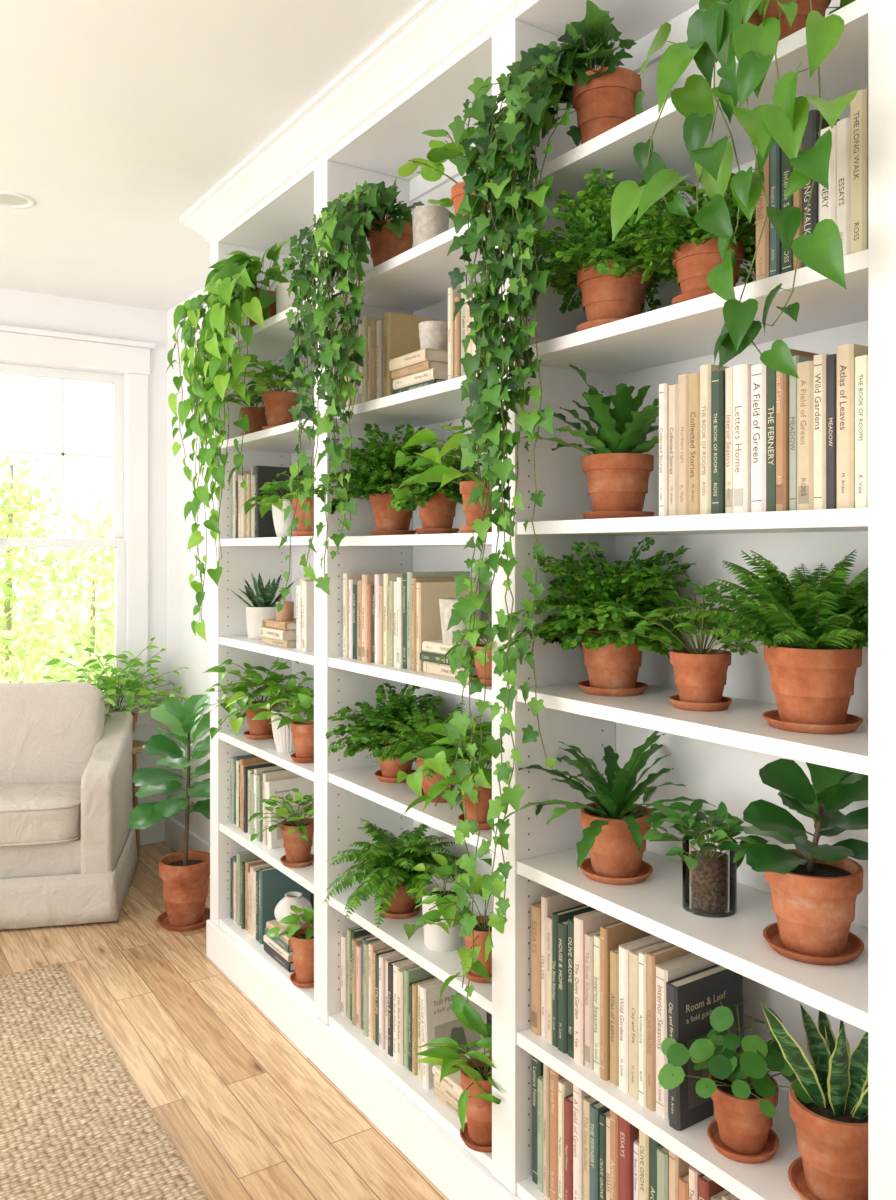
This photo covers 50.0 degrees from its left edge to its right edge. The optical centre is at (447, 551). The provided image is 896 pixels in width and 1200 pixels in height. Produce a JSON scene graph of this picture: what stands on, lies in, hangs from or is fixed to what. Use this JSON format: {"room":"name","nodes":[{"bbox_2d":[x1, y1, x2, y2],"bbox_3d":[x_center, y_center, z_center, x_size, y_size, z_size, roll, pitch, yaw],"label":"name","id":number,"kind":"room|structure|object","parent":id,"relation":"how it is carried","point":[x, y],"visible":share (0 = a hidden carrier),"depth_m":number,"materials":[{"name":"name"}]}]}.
{"room":"living room","nodes":[
{"label":"living room","id":0,"kind":"room"},
{"bbox_2d":[0,288,166,809],"bbox_3d":[-3.753,0.120,3.288,5.820,2.640,0.120,0,0,-34],"label":"window casing","id":1,"kind":"structure","parent":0,"point":[24,309],"depth_m":4.74,"materials":[{"name":"paint"}]},
{"bbox_2d":[0,325,155,699],"bbox_3d":[-2.071,-0.152,4.369,1.440,1.745,0.135,0,0,-34],"label":"window","id":2,"kind":"structure","parent":1,"relation":"in","point":[17,344],"depth_m":4.58,"materials":[{"name":"paint"}]},
{"bbox_2d":[109,702,155,711],"bbox_3d":[-2.058,0.750,4.351,1.440,0.030,0.120,0,0,-34],"label":"sill","id":3,"kind":"structure","parent":1,"relation":"attached to","point":[152,702],"depth_m":4.64,"materials":[{"name":"paint"}]},
{"bbox_2d":[127,373,147,701],"bbox_3d":[-1.520,-0.065,4.697,0.100,1.610,0.022,0,0,-34],"label":"window frame","id":4,"kind":"structure","parent":1,"relation":"attached to","point":[137,384],"depth_m":4.69,"materials":[{"name":"paint"}]},
{"bbox_2d":[130,709,147,725],"bbox_3d":[-2.052,0.807,4.342,1.380,0.085,0.020,0,0,-34],"label":"apron","id":5,"kind":"object","parent":1,"relation":"attached to","point":[142,719],"visible":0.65,"depth_m":4.70,"materials":[{"name":"paint"}]},
{"bbox_2d":[139,818,164,845],"bbox_3d":[-3.765,1.370,3.197,5.700,0.140,0.018,0,0,-34],"label":"baseboard","id":6,"kind":"structure","parent":1,"relation":"attached to","point":[155,833],"depth_m":4.74,"materials":[{"name":"paint"}]},
{"bbox_2d":[167,287,209,843],"bbox_3d":[0.696,0.120,1.765,0.120,2.640,7.360,0,0,-34],"label":"wall","id":7,"kind":"structure","parent":0,"point":[184,649],"depth_m":4.58,"materials":[{"name":"paint"}]},
{"bbox_2d":[165,817,209,877],"bbox_3d":[-1.009,1.370,4.187,0.018,0.140,1.402,0,0,-34],"label":"baseboard","id":8,"kind":"structure","parent":7,"relation":"attached to","point":[174,830],"depth_m":4.58,"materials":[{"name":"paint"}]},
{"bbox_2d":[0,0,421,310],"bbox_3d":[-1.706,-1.250,0.230,5.820,0.100,7.480,0,0,-34],"label":"ceiling","id":9,"kind":"structure","parent":0,"point":[118,117],"depth_m":2.61,"materials":[{"name":"paint"}]},
{"bbox_2d":[0,190,35,208],"bbox_3d":[-1.487,-1.197,3.264,0.156,0.006,0.156,0,0,-34],"label":"recessed light","id":10,"kind":"object","parent":9,"relation":"in","point":[9,199],"visible":1,"depth_m":3.27,"materials":[{"name":"paint"}]},
{"bbox_2d":[0,842,448,1199],"bbox_3d":[-1.706,1.470,0.230,5.820,0.060,7.480,0,0,-34],"label":"floor","id":11,"kind":"structure","parent":0,"point":[248,1113],"depth_m":2.69,"materials":[{"name":"brown wood"}]},
{"bbox_2d":[0,682,137,929],"bbox_3d":[-1.793,0.991,3.971,0.906,0.874,0.716,0,0,-12],"label":"armchair","id":12,"kind":"object","parent":11,"relation":"on","point":[68,847],"visible":1,"depth_m":3.76,"materials":[{"name":"beige fabric"}]},
{"bbox_2d":[0,783,80,843],"bbox_3d":[-1.773,1.045,3.877,0.620,0.179,0.520,0,0,-12],"label":"seat cushion","id":13,"kind":"object","parent":12,"relation":"on","point":[30,813],"depth_m":3.68,"materials":[{"name":"fabric"}]},
{"bbox_2d":[0,682,104,784],"bbox_3d":[-1.816,0.785,4.082,0.660,0.461,0.269,0,0,-12],"label":"cushion","id":14,"kind":"object","parent":12,"relation":"on","point":[50,732],"depth_m":4.01,"materials":[{"name":"fabric"}]},
{"bbox_2d":[0,963,207,1199],"bbox_3d":[-1.395,1.434,1.311,2.340,0.012,3.330,0,0,-34],"label":"jute rug","id":15,"kind":"object","parent":11,"relation":"on","point":[75,1124],"visible":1,"depth_m":2.44,"materials":[{"name":"beige wicker"}]},
{"bbox_2d":[132,740,144,856],"bbox_3d":[-1.534,1.168,4.449,0.270,0.546,0.270,0,0,-34],"label":"plant stand","id":16,"kind":"object","parent":11,"relation":"on","point":[137,744],"visible":0.17,"depth_m":4.52,"materials":[{"name":"brown wood"}]},
{"bbox_2d":[42,637,189,732],"bbox_3d":[-1.514,0.648,4.301,0.710,0.492,0.557,0,0,-34],"label":"plant","id":17,"kind":"object","parent":16,"relation":"on","point":[108,684],"visible":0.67,"depth_m":4.42,"materials":[{"name":"green plant"}]},
{"bbox_2d":[128,694,209,930],"bbox_3d":[-1.025,0.998,3.739,0.404,0.883,0.392,0,0,13],"label":"fig tree","id":18,"kind":"object","parent":11,"relation":"on","point":[184,875],"visible":0.88,"depth_m":3.70,"materials":[{"name":"green plant"}]},
{"bbox_2d":[179,0,895,1199],"bbox_3d":[-0.028,0.120,2.391,0.384,2.640,2.805,0,0,-34],"label":"built-in bookcase","id":19,"kind":"object","parent":11,"relation":"on","point":[367,123],"visible":0.43,"depth_m":1.99,"materials":[{"name":"paint"}]},
{"bbox_2d":[166,241,313,641],"bbox_3d":[-0.636,-0.369,3.131,0.450,1.312,0.507,0,0,-34],"label":"pothos plant","id":20,"kind":"object","parent":19,"relation":"on","point":[232,296],"visible":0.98,"depth_m":3.03,"materials":[{"name":"green plant"}]},
{"bbox_2d":[193,657,312,739],"bbox_3d":[-0.639,0.499,3.237,0.420,0.262,0.407,0,0,-34],"label":"philodendron","id":21,"kind":"object","parent":19,"relation":"on","point":[258,729],"visible":0.75,"depth_m":3.23,"materials":[{"name":"plant"}]},
{"bbox_2d":[245,700,277,734],"bbox_3d":[-0.636,0.569,3.269,0.115,0.110,0.115,0,0,-34],"label":"pot","id":22,"kind":"object","parent":21,"relation":"on","point":[256,727],"depth_m":3.23,"materials":[{"name":"ceramic"}]},
{"bbox_2d":[220,384,297,435],"bbox_3d":[-0.641,-0.491,3.301,0.327,0.207,0.272,0,0,-34],"label":"potted leafy plant","id":23,"kind":"object","parent":19,"relation":"on","point":[256,415],"visible":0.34,"depth_m":3.27,"materials":[{"name":"green plant"}]},
{"bbox_2d":[230,573,294,639],"bbox_3d":[-0.641,0.184,3.312,0.200,0.227,0.215,0,0,-34],"label":"aloe plant","id":24,"kind":"object","parent":19,"relation":"on","point":[262,608],"visible":0.73,"depth_m":3.27,"materials":[{"name":"green plant"}]},
{"bbox_2d":[231,466,302,537],"bbox_3d":[-0.623,-0.166,3.319,0.188,0.239,0.255,0,0,-34],"label":"books","id":25,"kind":"object","parent":19,"relation":"on","point":[250,525],"visible":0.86,"depth_m":3.21,"materials":[{"name":"paper"}]},
{"bbox_2d":[225,354,313,429],"bbox_3d":[-0.555,-0.519,3.103,0.344,0.264,0.369,0,0,37],"label":"potted leafy plant","id":26,"kind":"object","parent":19,"relation":"on","point":[277,403],"visible":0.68,"depth_m":3.07,"materials":[{"name":"green plant"}]},
{"bbox_2d":[230,851,310,943],"bbox_3d":[-0.616,1.162,3.308,0.185,0.246,0.280,0,0,-34],"label":"books","id":27,"kind":"object","parent":19,"relation":"on","point":[256,887],"visible":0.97,"depth_m":3.21,"materials":[{"name":"paper"}]},
{"bbox_2d":[230,754,313,848],"bbox_3d":[-0.591,0.832,3.272,0.190,0.241,0.368,0,0,-34],"label":"books","id":28,"kind":"object","parent":19,"relation":"on","point":[253,779],"visible":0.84,"depth_m":3.16,"materials":[{"name":"paper"}]},
{"bbox_2d":[259,618,296,647],"bbox_3d":[-0.494,0.258,3.082,0.157,0.078,0.200,0,0,-34],"label":"books","id":29,"kind":"object","parent":19,"relation":"on","point":[274,632],"visible":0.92,"depth_m":3.00,"materials":[{"name":"paper"}]},
{"bbox_2d":[276,601,293,620],"bbox_3d":[-0.519,0.188,3.058,0.056,0.060,0.056,0,0,-34],"label":"candle jar","id":30,"kind":"object","parent":29,"relation":"on","point":[287,614],"visible":0.93,"depth_m":3.04,"materials":[{"name":"orange ceramic"}]},
{"bbox_2d":[243,479,313,536],"bbox_3d":[-0.515,-0.141,3.076,0.234,0.191,0.219,0,0,26],"label":"potted plant","id":31,"kind":"object","parent":19,"relation":"on","point":[281,528],"visible":0.44,"depth_m":3.04,"materials":[{"name":"green plant"}]},
{"bbox_2d":[247,677,313,752],"bbox_3d":[-0.501,0.514,3.036,0.262,0.232,0.286,0,0,-14],"label":"potted plant","id":32,"kind":"object","parent":19,"relation":"on","point":[283,736],"visible":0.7,"depth_m":3.00,"materials":[{"name":"green plant"}]},
{"bbox_2d":[248,788,313,867],"bbox_3d":[-0.460,0.835,2.954,0.268,0.231,0.326,0,0,23],"label":"philodendron","id":33,"kind":"object","parent":19,"relation":"on","point":[297,832],"visible":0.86,"depth_m":2.90,"materials":[{"name":"plant"}]},
{"bbox_2d":[281,818,313,862],"bbox_3d":[-0.458,0.884,2.931,0.106,0.120,0.106,0,0,-34],"label":"pot","id":34,"kind":"object","parent":33,"relation":"on","point":[297,850],"depth_m":2.90,"materials":[{"name":"ceramic"}]},
{"bbox_2d":[259,464,313,536],"bbox_3d":[-0.419,-0.156,2.919,0.278,0.219,0.247,0,0,-34],"label":"philodendron","id":35,"kind":"object","parent":19,"relation":"on","point":[274,500],"visible":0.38,"depth_m":2.88,"materials":[{"name":"plant"}]},
{"bbox_2d":[292,498,313,530],"bbox_3d":[-0.424,-0.107,2.917,0.096,0.110,0.096,0,0,-34],"label":"pot","id":36,"kind":"object","parent":35,"relation":"on","point":[299,513],"depth_m":2.88,"materials":[{"name":"ceramic"}]},
{"bbox_2d":[264,920,313,971],"bbox_3d":[-0.477,1.238,3.057,0.157,0.095,0.198,0,0,-34],"label":"books","id":37,"kind":"object","parent":19,"relation":"on","point":[280,949],"visible":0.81,"depth_m":3.00,"materials":[{"name":"paper"}]},
{"bbox_2d":[274,891,311,928],"bbox_3d":[-0.491,1.140,3.053,0.120,0.100,0.120,0,0,-34],"label":"round vase","id":38,"kind":"object","parent":37,"relation":"on","point":[282,909],"visible":0.73,"depth_m":3.02,"materials":[{"name":"white ceramic"}]},
{"bbox_2d":[265,905,313,987],"bbox_3d":[-0.423,1.177,2.865,0.210,0.216,0.207,0,0,-34],"label":"philodendron","id":39,"kind":"object","parent":19,"relation":"on","point":[301,938],"visible":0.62,"depth_m":2.84,"materials":[{"name":"ceramic"}]},
{"bbox_2d":[290,926,313,983],"bbox_3d":[-0.419,1.209,2.873,0.106,0.140,0.106,0,0,-34],"label":"pot","id":40,"kind":"object","parent":39,"relation":"on","point":[303,950],"depth_m":2.83,"materials":[{"name":"ceramic"}]},
{"bbox_2d":[276,283,303,313],"bbox_3d":[-0.511,-0.794,3.100,0.090,0.125,0.090,0,0,-34],"label":"ceramic vase","id":41,"kind":"object","parent":19,"relation":"on","point":[283,302],"visible":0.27,"depth_m":3.06,"materials":[{"name":"white ceramic"}]},
{"bbox_2d":[268,693,313,762],"bbox_3d":[-0.432,0.531,2.888,0.208,0.198,0.186,0,0,-34],"label":"philodendron","id":42,"kind":"object","parent":19,"relation":"on","point":[302,730],"visible":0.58,"depth_m":2.87,"materials":[{"name":"ceramic"}]},
{"bbox_2d":[291,719,313,757],"bbox_3d":[-0.427,0.569,2.903,0.096,0.110,0.096,0,0,-34],"label":"pot","id":43,"kind":"object","parent":42,"relation":"on","point":[302,730],"depth_m":2.87,"materials":[{"name":"ceramic"}]},
{"bbox_2d":[297,579,313,651],"bbox_3d":[-0.372,0.190,2.948,0.187,0.214,0.086,0,0,-34],"label":"books","id":44,"kind":"object","parent":19,"relation":"on","point":[305,590],"visible":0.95,"depth_m":2.87,"materials":[{"name":"paper"}]},
{"bbox_2d":[276,177,424,612],"bbox_3d":[-0.272,-0.406,2.461,0.422,1.146,0.334,0,0,3],"label":"ivy plant","id":45,"kind":"object","parent":19,"relation":"on","point":[354,217],"visible":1,"depth_m":2.44,"materials":[{"name":"green plant"}]},
{"bbox_2d":[343,316,383,406],"bbox_3d":[-0.169,-0.508,2.636,0.180,0.239,0.207,0,0,-34],"label":"books","id":46,"kind":"object","parent":19,"relation":"on","point":[370,328],"visible":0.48,"depth_m":2.54,"materials":[{"name":"paper"}]},
{"bbox_2d":[304,423,436,535],"bbox_3d":[-0.173,-0.191,2.550,0.395,0.299,0.352,0,0,-34],"label":"fern","id":47,"kind":"object","parent":19,"relation":"on","point":[380,471],"visible":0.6,"depth_m":2.54,"materials":[{"name":"green plant"}]},
{"bbox_2d":[369,492,412,529],"bbox_3d":[-0.149,-0.103,2.596,0.127,0.110,0.127,0,0,-34],"label":"pot","id":48,"kind":"object","parent":47,"relation":"on","point":[385,518],"depth_m":2.55,"materials":[{"name":"ceramic"}]},
{"bbox_2d":[323,818,466,927],"bbox_3d":[-0.130,0.841,2.546,0.394,0.223,0.390,0,0,-6],"label":"fern","id":49,"kind":"object","parent":19,"relation":"on","point":[389,866],"visible":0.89,"depth_m":2.48,"materials":[{"name":"green plant"}]},
{"bbox_2d":[383,876,415,913],"bbox_3d":[-0.128,0.891,2.538,0.115,0.110,0.115,0,0,-34],"label":"pot","id":50,"kind":"object","parent":49,"relation":"on","point":[402,904],"depth_m":2.50,"materials":[{"name":"ceramic"}]},
{"bbox_2d":[326,682,465,782],"bbox_3d":[-0.159,0.473,2.566,0.353,0.278,0.341,0,0,-34],"label":"fern","id":51,"kind":"object","parent":19,"relation":"on","point":[378,723],"visible":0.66,"depth_m":2.55,"materials":[{"name":"green plant"}]},
{"bbox_2d":[377,737,413,777],"bbox_3d":[-0.140,0.554,2.590,0.115,0.105,0.115,0,0,-34],"label":"pot","id":52,"kind":"object","parent":51,"relation":"on","point":[389,769],"depth_m":2.55,"materials":[{"name":"ceramic"}]},
{"bbox_2d":[383,312,435,396],"bbox_3d":[-0.101,-0.503,2.518,0.146,0.228,0.033,0,0,-34],"label":"books","id":53,"kind":"object","parent":19,"relation":"on","point":[401,331],"visible":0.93,"depth_m":2.48,"materials":[{"name":"paper"}]},
{"bbox_2d":[342,571,478,671],"bbox_3d":[-0.112,0.171,2.557,0.188,0.242,0.402,0,0,-34],"label":"books","id":54,"kind":"object","parent":19,"relation":"on","point":[387,618],"visible":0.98,"depth_m":2.44,"materials":[{"name":"paper"}]},
{"bbox_2d":[341,926,486,1088],"bbox_3d":[-0.098,1.162,2.534,0.187,0.248,0.455,0,0,-34],"label":"books","id":55,"kind":"object","parent":19,"relation":"on","point":[397,1003],"visible":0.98,"depth_m":2.43,"materials":[{"name":"paper"}]},
{"bbox_2d":[389,348,447,394],"bbox_3d":[-0.030,-0.438,2.392,0.162,0.098,0.196,0,0,-34],"label":"books","id":56,"kind":"object","parent":19,"relation":"on","point":[426,366],"visible":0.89,"depth_m":2.32,"materials":[{"name":"paper"}]},
{"bbox_2d":[418,321,447,350],"bbox_3d":[-0.035,-0.525,2.371,0.076,0.075,0.076,0,0,-34],"label":"ceramic cup","id":57,"kind":"object","parent":56,"relation":"on","point":[432,334],"visible":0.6,"depth_m":2.34,"materials":[{"name":"white ceramic"}]},
{"bbox_2d":[365,700,491,802],"bbox_3d":[-0.043,0.499,2.402,0.330,0.225,0.336,0,0,2],"label":"fern","id":58,"kind":"object","parent":19,"relation":"on","point":[421,739],"visible":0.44,"depth_m":2.36,"materials":[{"name":"green plant"}]},
{"bbox_2d":[416,757,456,796],"bbox_3d":[-0.024,0.556,2.391,0.111,0.100,0.111,0,0,-34],"label":"pot","id":59,"kind":"object","parent":58,"relation":"on","point":[426,785],"depth_m":2.36,"materials":[{"name":"ceramic"}]},
{"bbox_2d":[377,444,481,533],"bbox_3d":[-0.028,-0.153,2.364,0.304,0.223,0.254,0,0,-31],"label":"fern","id":60,"kind":"object","parent":19,"relation":"on","point":[437,509],"visible":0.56,"depth_m":2.33,"materials":[{"name":"green plant"}]},
{"bbox_2d":[416,491,458,527],"bbox_3d":[-0.027,-0.098,2.377,0.108,0.100,0.108,0,0,-34],"label":"pot","id":61,"kind":"object","parent":60,"relation":"on","point":[439,511],"depth_m":2.34,"materials":[{"name":"ceramic"}]},
{"bbox_2d":[412,205,448,246],"bbox_3d":[-0.043,-0.789,2.402,0.092,0.125,0.092,0,0,-34],"label":"ceramic vase","id":62,"kind":"object","parent":19,"relation":"on","point":[428,221],"visible":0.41,"depth_m":2.36,"materials":[{"name":"white ceramic"}]},
{"bbox_2d":[406,853,472,950],"bbox_3d":[-0.013,0.850,2.329,0.178,0.204,0.176,0,0,-34],"label":"potted plant","id":63,"kind":"object","parent":19,"relation":"on","point":[436,938],"visible":0.53,"depth_m":2.30,"materials":[{"name":"green plant"}]},
{"bbox_2d":[391,417,491,532],"bbox_3d":[0.051,-0.177,2.186,0.366,0.269,0.328,0,0,-34],"label":"philodendron","id":64,"kind":"object","parent":19,"relation":"on","point":[438,473],"visible":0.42,"depth_m":2.13,"materials":[{"name":"plant"}]},
{"bbox_2d":[460,481,491,525],"bbox_3d":[0.076,-0.103,2.169,0.100,0.110,0.100,0,0,-34],"label":"pot","id":65,"kind":"object","parent":64,"relation":"on","point":[473,512],"depth_m":2.13,"materials":[{"name":"ceramic"}]},
{"bbox_2d":[398,127,489,217],"bbox_3d":[0.067,-0.852,2.250,0.323,0.249,0.300,0,0,18],"label":"rubber plant","id":66,"kind":"object","parent":19,"relation":"on","point":[433,169],"visible":0.33,"depth_m":2.19,"materials":[{"name":"green plant"}]},
{"bbox_2d":[397,722,491,829],"bbox_3d":[0.071,0.493,2.189,0.390,0.238,0.296,0,0,-34],"label":"philodendron","id":67,"kind":"object","parent":19,"relation":"on","point":[434,756],"visible":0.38,"depth_m":2.12,"materials":[{"name":"plant"}]},
{"bbox_2d":[462,768,491,823],"bbox_3d":[0.073,0.551,2.155,0.100,0.110,0.100,0,0,-34],"label":"pot","id":68,"kind":"object","parent":67,"relation":"on","point":[486,793],"depth_m":2.12,"materials":[{"name":"ceramic"}]},
{"bbox_2d":[404,858,491,998],"bbox_3d":[0.076,0.830,2.193,0.363,0.244,0.322,0,0,-34],"label":"philodendron","id":69,"kind":"object","parent":19,"relation":"on","point":[481,972],"visible":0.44,"depth_m":2.14,"materials":[{"name":"plant"}]},
{"bbox_2d":[463,915,491,976],"bbox_3d":[0.082,0.891,2.161,0.100,0.110,0.100,0,0,-34],"label":"pot","id":70,"kind":"object","parent":69,"relation":"on","point":[481,930],"depth_m":2.12,"materials":[{"name":"ceramic"}]},
{"bbox_2d":[420,638,490,681],"bbox_3d":[0.060,0.254,2.276,0.181,0.077,0.200,0,0,-34],"label":"books","id":71,"kind":"object","parent":19,"relation":"on","point":[433,650],"visible":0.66,"depth_m":2.26,"materials":[{"name":"paper"}]},
{"bbox_2d":[439,598,480,644],"bbox_3d":[0.029,0.162,2.258,0.100,0.105,0.100,0,0,-34],"label":"ceramic planter","id":72,"kind":"object","parent":71,"relation":"on","point":[445,604],"visible":0.41,"depth_m":2.23,"materials":[{"name":"white ceramic"}]},
{"bbox_2d":[410,992,502,1152],"bbox_3d":[0.083,1.141,2.124,0.332,0.287,0.301,0,0,-34],"label":"potted plant","id":73,"kind":"object","parent":19,"relation":"on","point":[476,1099],"visible":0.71,"depth_m":2.07,"materials":[{"name":"plant"}]},
{"bbox_2d":[460,1056,491,1145],"bbox_3d":[0.081,1.204,2.100,0.108,0.150,0.108,0,0,-34],"label":"pot","id":74,"kind":"object","parent":73,"relation":"on","point":[478,1126],"depth_m":2.06,"materials":[{"name":"ceramic"}]},
{"bbox_2d":[432,1048,491,1121],"bbox_3d":[0.077,1.249,2.258,0.184,0.073,0.138,0,0,-34],"label":"books","id":75,"kind":"object","parent":19,"relation":"on","point":[449,1091],"visible":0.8,"depth_m":2.22,"materials":[{"name":"paper"}]},
{"bbox_2d":[438,603,491,685],"bbox_3d":[0.086,0.204,2.125,0.216,0.176,0.211,0,0,-34],"label":"philodendron","id":76,"kind":"object","parent":19,"relation":"on","point":[480,668],"visible":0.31,"depth_m":2.10,"materials":[{"name":"plant"}]},
{"bbox_2d":[472,644,491,678],"bbox_3d":[0.096,0.246,2.122,0.086,0.080,0.086,0,0,-34],"label":"pot","id":77,"kind":"object","parent":76,"relation":"on","point":[480,668],"depth_m":2.09,"materials":[{"name":"ceramic"}]},
{"bbox_2d":[448,280,491,379],"bbox_3d":[0.115,-0.503,2.217,0.187,0.227,0.143,0,0,-34],"label":"books","id":78,"kind":"object","parent":19,"relation":"on","point":[458,329],"visible":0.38,"depth_m":2.20,"materials":[{"name":"paper"}]},
{"bbox_2d":[441,0,644,1011],"bbox_3d":[0.181,-0.055,1.862,0.383,1.989,0.256,0,0,-5],"label":"ivy plant","id":79,"kind":"object","parent":19,"relation":"on","point":[605,97],"visible":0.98,"depth_m":1.83,"materials":[{"name":"green plant"}]},
{"bbox_2d":[519,364,658,518],"bbox_3d":[0.341,-0.216,1.845,0.325,0.310,0.386,0,0,-34],"label":"fern","id":80,"kind":"object","parent":19,"relation":"on","point":[617,472],"depth_m":1.82,"materials":[{"name":"green plant"}]},
{"bbox_2d":[526,168,677,331],"bbox_3d":[0.308,-0.565,1.827,0.362,0.302,0.345,0,0,-18],"label":"fern","id":81,"kind":"object","parent":19,"relation":"on","point":[591,259],"visible":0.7,"depth_m":1.78,"materials":[{"name":"green plant"}]},
{"bbox_2d":[577,259,650,321],"bbox_3d":[0.317,-0.480,1.837,0.140,0.120,0.140,0,0,-34],"label":"pot","id":82,"kind":"object","parent":81,"relation":"on","point":[605,298],"depth_m":1.79,"materials":[{"name":"ceramic"}]},
{"bbox_2d":[504,731,715,884],"bbox_3d":[0.323,0.470,1.846,0.354,0.320,0.380,0,0,-34],"label":"fern","id":83,"kind":"object","parent":19,"relation":"on","point":[614,831],"visible":0.94,"depth_m":1.84,"materials":[{"name":"green plant"}]},
{"bbox_2d":[580,802,651,877],"bbox_3d":[0.328,0.564,1.874,0.138,0.120,0.138,0,0,-34],"label":"pot","id":84,"kind":"object","parent":83,"relation":"on","point":[614,853],"depth_m":1.83,"materials":[{"name":"ceramic"}]},
{"bbox_2d":[497,537,744,695],"bbox_3d":[0.328,0.124,1.854,0.337,0.309,0.370,0,0,-34],"label":"potted plant","id":85,"kind":"object","parent":19,"relation":"on","point":[612,660],"visible":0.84,"depth_m":1.85,"materials":[{"name":"green plant"}]},
{"bbox_2d":[532,1056,739,1199],"bbox_3d":[0.412,1.148,1.756,0.188,0.275,0.621,0,0,-34],"label":"books","id":86,"kind":"object","parent":19,"relation":"on","point":[582,1149],"visible":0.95,"depth_m":1.80,"materials":[{"name":"paper"}]},
{"bbox_2d":[531,892,743,1130],"bbox_3d":[0.352,0.838,1.842,0.186,0.283,0.411,0,0,-34],"label":"books","id":87,"kind":"object","parent":19,"relation":"on","point":[607,992],"visible":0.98,"depth_m":1.76,"materials":[{"name":"paper"}]},
{"bbox_2d":[600,581,757,711],"bbox_3d":[0.457,0.165,1.707,0.286,0.229,0.346,0,0,-34],"label":"potted leafy plant","id":88,"kind":"object","parent":19,"relation":"on","point":[700,673],"visible":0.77,"depth_m":1.69,"materials":[{"name":"green plant"}]},
{"bbox_2d":[612,172,755,304],"bbox_3d":[0.422,-0.519,1.618,0.299,0.211,0.306,0,0,2],"label":"fern","id":89,"kind":"object","parent":19,"relation":"on","point":[691,250],"visible":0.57,"depth_m":1.59,"materials":[{"name":"green plant"}]},
{"bbox_2d":[672,238,744,293],"bbox_3d":[0.442,-0.467,1.632,0.119,0.095,0.119,0,0,-34],"label":"pot","id":90,"kind":"object","parent":89,"relation":"on","point":[693,262],"depth_m":1.59,"materials":[{"name":"ceramic"}]},
{"bbox_2d":[643,800,768,917],"bbox_3d":[0.464,0.535,1.689,0.227,0.189,0.230,0,0,-34],"label":"potted plant","id":91,"kind":"object","parent":19,"relation":"on","point":[709,877],"visible":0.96,"depth_m":1.68,"materials":[{"name":"green plant"}]},
{"bbox_2d":[611,0,857,378],"bbox_3d":[0.481,-0.618,1.450,0.332,0.762,0.435,0,0,-34],"label":"pothos plant","id":92,"kind":"object","parent":19,"relation":"on","point":[750,31],"visible":0.98,"depth_m":1.36,"materials":[{"name":"green plant"}]},
{"bbox_2d":[658,996,812,1163],"bbox_3d":[0.491,0.867,1.569,0.259,0.224,0.232,0,0,-34],"label":"plant","id":93,"kind":"object","parent":19,"relation":"on","point":[742,1091],"visible":0.94,"depth_m":1.55,"materials":[{"name":"green plant"}]},
{"bbox_2d":[659,344,867,515],"bbox_3d":[0.550,-0.186,1.562,0.181,0.250,0.405,0,0,-34],"label":"books","id":94,"kind":"object","parent":19,"relation":"on","point":[743,438],"visible":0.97,"depth_m":1.49,"materials":[{"name":"paper"}]},
{"bbox_2d":[663,549,867,733],"bbox_3d":[0.545,0.137,1.539,0.326,0.283,0.411,0,0,-34],"label":"fern","id":95,"kind":"object","parent":19,"relation":"on","point":[814,637],"depth_m":1.48,"materials":[{"name":"green plant"}]},
{"bbox_2d":[743,758,867,964],"bbox_3d":[0.578,0.479,1.531,0.231,0.302,0.255,0,0,-34],"label":"leaf plant","id":96,"kind":"object","parent":19,"relation":"on","point":[815,888],"depth_m":1.51,"materials":[{"name":"green plant"}]},
{"bbox_2d":[756,89,867,280],"bbox_3d":[0.607,-0.534,1.478,0.181,0.240,0.189,0,0,-34],"label":"books","id":97,"kind":"object","parent":19,"relation":"on","point":[845,202],"visible":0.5,"depth_m":1.40,"materials":[{"name":"paper"}]},
{"bbox_2d":[760,1001,867,1199],"bbox_3d":[0.610,0.834,1.456,0.175,0.289,0.200,0,0,-34],"label":"potted snake plant","id":98,"kind":"object","parent":19,"relation":"on","point":[832,1129],"visible":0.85,"depth_m":1.44,"materials":[{"name":"green plant"}]},
{"label":"outside","id":99,"kind":"structure","parent":0,"visible":0},
{"bbox_2d":[0,616,113,690],"bbox_3d":[-8.090,1.990,15.680,28.000,0.100,24.940,0,0,-34],"label":"lawn","id":100,"kind":"structure","parent":99,"point":[69,649],"depth_m":20.58,"materials":[{"name":"green plant"}]},
{"bbox_2d":[0,453,113,683],"bbox_3d":[-3.504,0.565,8.017,5.496,2.751,2.894,0,0,-34],"label":"foliage","id":101,"kind":"object","parent":100,"relation":"on","point":[10,654],"visible":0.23,"depth_m":7.74,"materials":[{"name":"green plant"}]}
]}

